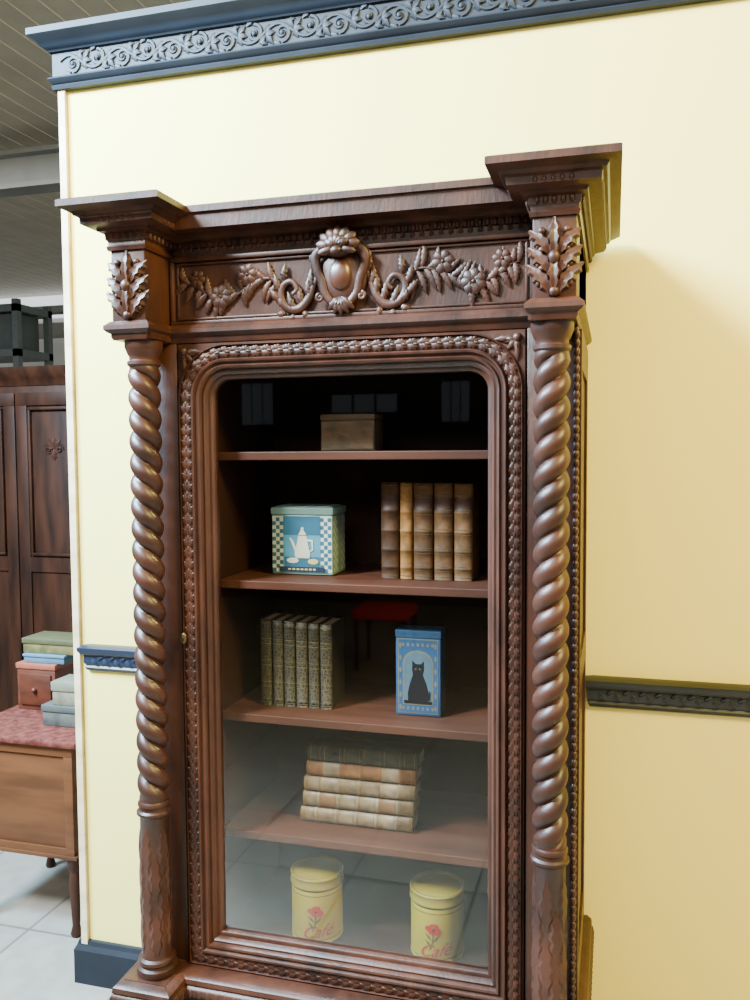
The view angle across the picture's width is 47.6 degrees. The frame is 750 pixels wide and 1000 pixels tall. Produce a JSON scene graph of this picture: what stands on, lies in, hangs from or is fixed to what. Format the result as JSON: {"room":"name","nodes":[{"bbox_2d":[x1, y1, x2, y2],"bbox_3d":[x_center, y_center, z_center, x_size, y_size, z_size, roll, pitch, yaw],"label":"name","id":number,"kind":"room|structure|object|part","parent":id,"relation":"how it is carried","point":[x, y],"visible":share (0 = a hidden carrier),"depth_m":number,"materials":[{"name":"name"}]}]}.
{"room":"antique furniture shop","nodes":[
{"label":"antique furniture shop","id":0,"kind":"room"},
{"bbox_2d":[0,144,60,197],"bbox_3d":[-2.466,-3.080,7.767,19.000,0.350,0.230,1,3,16],"label":"beam","id":1,"kind":"structure","parent":0,"point":[28,170],"depth_m":7.94,"materials":[{"name":"paint"}]},
{"bbox_2d":[0,293,64,366],"bbox_3d":[-0.527,-1.547,14.727,19.000,4.800,0.200,1,3,16],"label":"wall","id":2,"kind":"structure","parent":0,"point":[58,343],"depth_m":16.10,"materials":[{"name":"paint"}]},
{"bbox_2d":[0,295,63,317],"bbox_3d":[-3.713,-3.613,15.338,9.500,0.400,0.090,1,3,16],"label":"window","id":3,"kind":"structure","parent":2,"relation":"in","point":[56,299],"depth_m":16.00,"materials":[{"name":"white"}]},
{"bbox_2d":[35,305,64,338],"bbox_3d":[-1.387,-2.599,11.628,19.000,0.430,0.300,1,3,16],"label":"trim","id":4,"kind":"structure","parent":0,"point":[58,328],"depth_m":12.40,"materials":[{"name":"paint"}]},
{"bbox_2d":[0,851,112,999],"bbox_3d":[-3.510,1.535,4.200,19.000,0.100,22.400,1,3,16],"label":"floor","id":5,"kind":"structure","parent":0,"point":[37,945],"depth_m":3.01,"materials":[{"name":"tile"}]},
{"bbox_2d":[0,298,53,366],"bbox_3d":[-5.142,-0.703,11.080,1.780,3.600,0.680,1,3,16],"label":"storage rack","id":6,"kind":"object","parent":5,"relation":"on","point":[17,355],"visible":0.36,"depth_m":10.62,"materials":[{"name":"metal"}]},
{"bbox_3d":[-4.405,-0.678,10.562,0.080,3.600,0.080,1,3,16],"label":"post","id":7,"kind":"part","parent":6,"relation":"part of","materials":[{"name":"metal"}]},
{"bbox_2d":[0,313,38,351],"bbox_3d":[-5.149,-2.117,10.972,1.560,0.445,0.450,1,3,16],"label":"crate","id":8,"kind":"object","parent":6,"relation":"on","point":[30,327],"visible":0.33,"depth_m":10.70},
{"bbox_2d":[0,303,51,318],"bbox_3d":[-5.154,-2.395,10.983,1.780,0.090,0.680,1,3,16],"label":"shelf","id":9,"kind":"object","parent":6,"relation":"attached to","point":[14,308],"depth_m":10.62,"materials":[{"name":"metal"}]},
{"bbox_2d":[0,348,52,362],"bbox_3d":[-5.150,-1.846,11.014,1.780,0.090,0.680,1,3,16],"label":"shelf","id":10,"kind":"object","parent":6,"relation":"attached to","point":[6,355],"depth_m":10.74,"materials":[{"name":"metal"}]},
{"bbox_3d":[-4.242,-0.713,11.139,0.080,3.600,0.080,1,3,16],"label":"post","id":11,"kind":"part","parent":6,"relation":"part of","materials":[{"name":"metal"}]},
{"bbox_2d":[0,365,72,711],"bbox_3d":[-1.897,0.344,4.947,1.110,2.170,0.555,1,3,16],"label":"wardrobe","id":12,"kind":"object","parent":5,"relation":"on","point":[36,583],"visible":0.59,"depth_m":4.66,"materials":[{"name":"brown wood"}]},
{"bbox_3d":[-2.191,0.356,4.777,0.466,1.890,0.041,1,3,16],"label":"door","id":13,"kind":"part","parent":12,"relation":"part of","materials":[{"name":"brown wood"}]},
{"bbox_3d":[-1.904,-0.689,4.888,1.110,0.100,0.555,1,3,16],"label":"cornice","id":14,"kind":"part","parent":12,"relation":"part of","materials":[{"name":"brown wood"}]},
{"bbox_3d":[-1.735,0.360,4.649,0.466,1.890,0.041,1,3,16],"label":"door","id":15,"kind":"part","parent":12,"relation":"part of","materials":[{"name":"brown wood"}]},
{"bbox_2d":[0,705,80,937],"bbox_3d":[-1.197,1.170,3.231,0.500,0.708,0.500,1,3,16],"label":"side table","id":16,"kind":"object","parent":5,"relation":"on","point":[39,800],"visible":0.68,"depth_m":2.99,"materials":[{"name":"brown wood"}]},
{"bbox_2d":[16,660,73,709],"bbox_3d":[-1.289,0.718,3.350,0.178,0.181,0.188,1,3,16],"label":"wooden chest","id":17,"kind":"object","parent":16,"relation":"on","point":[34,679],"visible":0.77,"depth_m":3.28,"materials":[{"name":"red wood"}]},
{"bbox_3d":[-1.312,0.732,3.271,0.140,0.120,0.023,1,3,16],"label":"drawer","id":18,"kind":"part","parent":17,"relation":"part of","materials":[{"name":"red wood"}]},
{"bbox_3d":[-1.287,0.638,3.355,0.178,0.022,0.168,1,3,16],"label":"lid","id":19,"kind":"part","parent":17,"relation":"part of","materials":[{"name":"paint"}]},
{"bbox_2d":[23,652,73,664],"bbox_3d":[-1.260,0.610,3.340,0.188,0.034,0.138,1,3,16],"label":"storage box","id":20,"kind":"object","parent":17,"relation":"on","point":[28,657],"visible":0.5,"depth_m":3.28,"materials":[{"name":"blue cardboard"}]},
{"bbox_2d":[22,631,73,654],"bbox_3d":[-1.246,0.562,3.344,0.233,0.058,0.138,1,3,16],"label":"storage box","id":21,"kind":"object","parent":20,"relation":"on","point":[46,642],"visible":0.68,"depth_m":3.29,"materials":[{"name":"green cardboard"}]},
{"bbox_3d":[-1.246,0.544,3.343,0.233,0.022,0.138,1,3,16],"label":"lid","id":22,"kind":"part","parent":21,"relation":"part of","materials":[{"name":"green cardboard"}]},
{"bbox_3d":[-1.260,0.598,3.340,0.188,0.012,0.138,1,3,16],"label":"lid","id":23,"kind":"part","parent":20,"relation":"part of","materials":[{"name":"blue cardboard"}]},
{"bbox_3d":[-1.337,1.367,3.496,0.048,0.286,0.048,1,3,16],"label":"leg","id":24,"kind":"part","parent":16,"relation":"part of","materials":[{"name":"brown wood"}]},
{"bbox_2d":[41,700,75,727],"bbox_3d":[-1.126,0.781,3.139,0.158,0.076,0.123,1,3,16],"label":"storage box","id":25,"kind":"object","parent":16,"relation":"on","point":[54,715],"visible":0.37,"depth_m":3.08,"materials":[{"name":"cardboard"}]},
{"bbox_3d":[-1.126,0.756,3.137,0.158,0.024,0.123,1,3,16],"label":"lid","id":26,"kind":"part","parent":25,"relation":"part of","materials":[{"name":"cardboard"}]},
{"bbox_2d":[51,674,74,705],"bbox_3d":[-1.112,0.700,3.130,0.108,0.086,0.113,1,3,16],"label":"storage box","id":27,"kind":"object","parent":25,"relation":"on","point":[63,690],"visible":0.52,"depth_m":3.08,"materials":[{"name":"white cardboard"}]},
{"bbox_3d":[-1.112,0.674,3.128,0.108,0.034,0.113,1,3,16],"label":"lid","id":28,"kind":"part","parent":27,"relation":"part of","materials":[{"name":"white cardboard"}]},
{"bbox_3d":[-1.054,1.395,2.991,0.048,0.286,0.048,1,3,16],"label":"leg","id":29,"kind":"part","parent":16,"relation":"part of","materials":[{"name":"brown wood"}]},
{"bbox_2d":[55,142,622,999],"bbox_3d":[-0.030,0.458,2.054,1.180,2.250,0.644,1,3,16],"label":"display cabinet","id":30,"kind":"object","parent":5,"relation":"on","point":[453,312],"visible":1,"depth_m":1.96,"materials":[{"name":"brown wood"}]},
{"bbox_3d":[-0.452,0.326,2.004,0.016,0.028,0.009,1,3,16],"label":"keyhole plate","id":31,"kind":"part","parent":30,"relation":"part of","materials":[{"name":"gold metal"}]},
{"bbox_2d":[260,611,285,704],"bbox_3d":[-0.261,0.404,2.185,0.031,0.217,0.110,1,3,16],"label":"book","id":32,"kind":"object","parent":30,"relation":"on","point":[266,629],"visible":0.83,"depth_m":2.13,"materials":[{"name":"green fabric"}]},
{"bbox_2d":[272,612,296,705],"bbox_3d":[-0.231,0.405,2.176,0.029,0.216,0.110,1,3,16],"label":"book","id":33,"kind":"object","parent":30,"relation":"on","point":[277,623],"visible":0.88,"depth_m":2.13,"materials":[{"name":"green fabric"}]},
{"bbox_2d":[284,613,308,706],"bbox_3d":[-0.200,0.406,2.168,0.030,0.215,0.110,1,3,16],"label":"book","id":34,"kind":"object","parent":30,"relation":"on","point":[290,623],"visible":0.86,"depth_m":2.12,"materials":[{"name":"green fabric"}]},
{"bbox_2d":[271,504,345,574],"bbox_3d":[-0.169,0.099,2.178,0.166,0.172,0.111,1,3,16],"label":"tin","id":35,"kind":"object","parent":30,"relation":"on","point":[308,539],"visible":1,"depth_m":2.13,"materials":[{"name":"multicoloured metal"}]},
{"bbox_3d":[-0.169,0.023,2.174,0.166,0.022,0.109,1,3,16],"label":"lid","id":36,"kind":"part","parent":35,"relation":"part of","materials":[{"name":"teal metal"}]},
{"bbox_2d":[296,614,320,707],"bbox_3d":[-0.169,0.407,2.159,0.031,0.213,0.110,1,3,16],"label":"book","id":37,"kind":"object","parent":30,"relation":"on","point":[302,640],"visible":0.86,"depth_m":2.11,"materials":[{"name":"green fabric"}]},
{"bbox_2d":[290,855,343,941],"bbox_3d":[-0.144,0.997,2.125,0.132,0.163,0.132,1,3,16],"label":"canister","id":38,"kind":"object","parent":30,"relation":"in","point":[317,900],"visible":0.95,"depth_m":2.08,"materials":[{"name":"yellow metal"}]},
{"bbox_3d":[-0.145,0.930,2.121,0.132,0.028,0.132,1,3,16],"label":"lid","id":39,"kind":"part","parent":38,"relation":"part of","materials":[{"name":"yellow metal"}]},
{"bbox_2d":[308,615,331,708],"bbox_3d":[-0.139,0.408,2.151,0.029,0.212,0.110,1,3,16],"label":"book","id":40,"kind":"object","parent":30,"relation":"on","point":[313,626],"visible":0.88,"depth_m":2.10,"materials":[{"name":"green fabric"}]},
{"bbox_2d":[320,616,344,709],"bbox_3d":[-0.108,0.409,2.142,0.031,0.211,0.110,1,3,16],"label":"book","id":41,"kind":"object","parent":30,"relation":"on","point":[332,629],"visible":1,"depth_m":2.10,"materials":[{"name":"green fabric"}]},
{"bbox_3d":[-0.038,-0.616,1.992,1.180,0.100,0.644,1,3,16],"label":"cornice","id":42,"kind":"part","parent":30,"relation":"part of","materials":[{"name":"brown wood"}]},
{"bbox_3d":[-0.027,-0.391,2.038,1.046,0.041,0.577,1,3,16],"label":"architrave","id":43,"kind":"part","parent":30,"relation":"part of","materials":[{"name":"brown wood"}]},
{"bbox_2d":[320,413,382,450],"bbox_3d":[-0.057,-0.168,2.113,0.140,0.090,0.082,1,3,16],"label":"box","id":44,"kind":"object","parent":30,"relation":"on","point":[339,432],"visible":1,"depth_m":2.07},
{"bbox_3d":[-0.057,-0.205,2.111,0.140,0.016,0.082,1,3,16],"label":"lid","id":45,"kind":"part","parent":44,"relation":"part of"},
{"bbox_3d":[-0.069,-0.486,1.886,0.848,0.185,0.037,1,3,16],"label":"frieze panel","id":46,"kind":"part","parent":30,"relation":"part of","materials":[{"name":"brown wood"}]},
{"bbox_3d":[-0.019,1.167,2.117,1.083,0.107,0.598,1,3,16],"label":"moulding","id":47,"kind":"part","parent":30,"relation":"part of","materials":[{"name":"brown wood"}]},
{"bbox_3d":[-0.066,0.383,1.926,0.804,1.488,0.053,1,3,16],"label":"door frame","id":48,"kind":"part","parent":30,"relation":"part of","materials":[{"name":"brown wood"}]},
{"bbox_2d":[219,450,487,459],"bbox_3d":[-0.003,-0.113,2.134,0.688,0.020,0.363,1,3,16],"label":"shelf","id":49,"kind":"object","parent":30,"relation":"attached to","point":[223,454],"depth_m":1.97,"materials":[{"name":"brown wood"}]},
{"bbox_2d":[221,562,487,597],"bbox_3d":[-0.001,0.197,2.152,0.688,0.020,0.363,1,3,16],"label":"shelf","id":50,"kind":"object","parent":30,"relation":"attached to","point":[357,577],"depth_m":2.03,"materials":[{"name":"brown wood"}]},
{"bbox_2d":[223,679,487,741],"bbox_3d":[0.002,0.523,2.170,0.688,0.020,0.363,1,3,16],"label":"shelf","id":51,"kind":"object","parent":30,"relation":"attached to","point":[368,705],"depth_m":2.07,"materials":[{"name":"brown wood"}]},
{"bbox_2d":[225,774,487,868],"bbox_3d":[0.004,0.814,2.187,0.688,0.020,0.363,1,3,16],"label":"shelf","id":52,"kind":"object","parent":30,"relation":"attached to","point":[452,826],"depth_m":2.10,"materials":[{"name":"brown wood"}]},
{"bbox_2d":[300,804,419,832],"bbox_3d":[-0.037,0.788,2.135,0.288,0.037,0.086,1,3,16],"label":"book","id":53,"kind":"object","parent":30,"relation":"on","point":[375,820],"visible":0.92,"depth_m":2.10,"materials":[{"name":"paper"}]},
{"bbox_2d":[303,789,420,816],"bbox_3d":[-0.033,0.748,2.135,0.284,0.039,0.086,1,3,16],"label":"book","id":54,"kind":"object","parent":53,"relation":"on","point":[310,797],"visible":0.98,"depth_m":2.10,"materials":[{"name":"paper"}]},
{"bbox_2d":[304,774,421,800],"bbox_3d":[-0.030,0.709,2.129,0.284,0.037,0.086,1,3,16],"label":"book","id":55,"kind":"object","parent":54,"relation":"on","point":[378,789],"visible":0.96,"depth_m":2.09,"materials":[{"name":"leather"}]},
{"bbox_2d":[306,759,422,784],"bbox_3d":[-0.026,0.670,2.128,0.280,0.038,0.086,1,3,16],"label":"book","id":56,"kind":"object","parent":55,"relation":"on","point":[313,767],"visible":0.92,"depth_m":2.09,"materials":[{"name":"orange leather"}]},
{"bbox_2d":[307,735,425,769],"bbox_3d":[-0.021,0.630,2.121,0.284,0.039,0.086,1,3,16],"label":"book","id":57,"kind":"object","parent":56,"relation":"on","point":[403,755],"visible":1,"depth_m":2.10,"materials":[{"name":"green leather"}]},
{"bbox_2d":[381,481,407,578],"bbox_3d":[0.049,0.071,2.104,0.045,0.234,0.112,1,3,16],"label":"book","id":58,"kind":"object","parent":30,"relation":"on","point":[390,491],"visible":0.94,"depth_m":2.05,"materials":[{"name":"brown leather"}]},
{"bbox_2d":[400,481,420,578],"bbox_3d":[0.088,0.072,2.094,0.031,0.232,0.110,1,3,16],"label":"book","id":59,"kind":"object","parent":30,"relation":"on","point":[406,488],"visible":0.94,"depth_m":2.04,"materials":[{"name":"beige leather"}]},
{"bbox_2d":[395,625,445,716],"bbox_3d":[0.111,0.413,2.063,0.113,0.207,0.064,1,3,16],"label":"tin","id":60,"kind":"object","parent":30,"relation":"on","point":[420,650],"visible":1,"depth_m":2.03,"materials":[{"name":"blue metal"}]},
{"bbox_2d":[398,638,437,714],"bbox_3d":[0.103,0.422,2.034,0.098,0.180,0.003,1,3,16],"label":"picture","id":61,"kind":"object","parent":60,"relation":"attached to","point":[417,657],"depth_m":2.03,"materials":[{"name":"blue metal"}]},
{"bbox_3d":[0.110,0.319,2.058,0.113,0.018,0.063,1,3,16],"label":"lid","id":62,"kind":"part","parent":60,"relation":"part of","materials":[{"name":"blue metal"}]},
{"bbox_2d":[413,481,440,579],"bbox_3d":[0.128,0.072,2.081,0.048,0.232,0.112,1,3,16],"label":"book","id":63,"kind":"object","parent":30,"relation":"on","point":[423,494],"visible":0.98,"depth_m":2.03,"materials":[{"name":"leather"}]},
{"bbox_2d":[410,870,464,960],"bbox_3d":[0.149,1.000,2.042,0.132,0.163,0.132,1,3,16],"label":"canister","id":64,"kind":"object","parent":30,"relation":"in","point":[437,897],"visible":0.97,"depth_m":1.99,"materials":[{"name":"yellow metal"}]},
{"bbox_3d":[0.149,0.933,2.038,0.132,0.028,0.132,1,3,16],"label":"lid","id":65,"kind":"part","parent":64,"relation":"part of","materials":[{"name":"yellow metal"}]},
{"bbox_2d":[434,482,459,580],"bbox_3d":[0.176,0.073,2.068,0.046,0.231,0.112,1,3,16],"label":"book","id":66,"kind":"object","parent":30,"relation":"on","point":[444,560],"visible":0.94,"depth_m":2.02,"materials":[{"name":"brown leather"}]},
{"bbox_2d":[454,482,478,580],"bbox_3d":[0.222,0.074,2.055,0.045,0.230,0.112,1,3,16],"label":"book","id":67,"kind":"object","parent":30,"relation":"on","point":[466,496],"visible":1,"depth_m":2.01,"materials":[{"name":"leather"}]},
{"bbox_2d":[0,0,191,296],"bbox_3d":[-3.490,-3.216,3.911,19.109,0.005,22.400,1,3,16],"label":"ceiling","id":68,"kind":"structure","parent":0,"point":[31,259],"depth_m":7.71,"materials":[{"name":"metal"}]},
{"bbox_2d":[67,0,749,999],"bbox_3d":[1.401,0.096,2.067,4.818,2.950,0.120,1,3,16],"label":"wall partition","id":69,"kind":"structure","parent":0,"point":[667,840],"depth_m":2.22,"materials":[{"name":"beige paint"}]},
{"bbox_2d":[58,90,89,943],"bbox_3d":[-0.921,0.150,2.722,0.022,2.800,0.143,1,3,16],"label":"trim","id":70,"kind":"structure","parent":69,"relation":"attached to","point":[62,94],"depth_m":2.65,"materials":[{"name":"paint"}]},
{"bbox_2d":[77,644,137,672],"bbox_3d":[-0.688,0.495,2.610,0.487,0.084,0.052,1,3,16],"label":"trim","id":71,"kind":"structure","parent":69,"relation":"attached to","point":[97,657],"depth_m":2.63,"materials":[{"name":"blue paint"}]},
{"bbox_2d":[74,938,141,988],"bbox_3d":[-0.715,1.482,2.692,0.505,0.140,0.062,1,3,16],"label":"baseboard","id":72,"kind":"structure","parent":69,"relation":"attached to","point":[98,963],"depth_m":2.70,"materials":[{"name":"blue paint"}]},
{"bbox_2d":[25,0,719,92],"bbox_3d":[1.345,-1.303,1.967,4.896,0.167,0.202,1,3,16],"label":"trim","id":73,"kind":"structure","parent":69,"relation":"attached to","point":[194,36],"depth_m":2.37,"materials":[{"name":"blue paint"}]},
{"bbox_2d":[586,675,749,717],"bbox_3d":[2.131,0.521,1.819,3.284,0.084,0.052,1,3,16],"label":"trim","id":74,"kind":"structure","parent":69,"relation":"attached to","point":[679,696],"depth_m":2.19,"materials":[{"name":"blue paint"}]}
]}

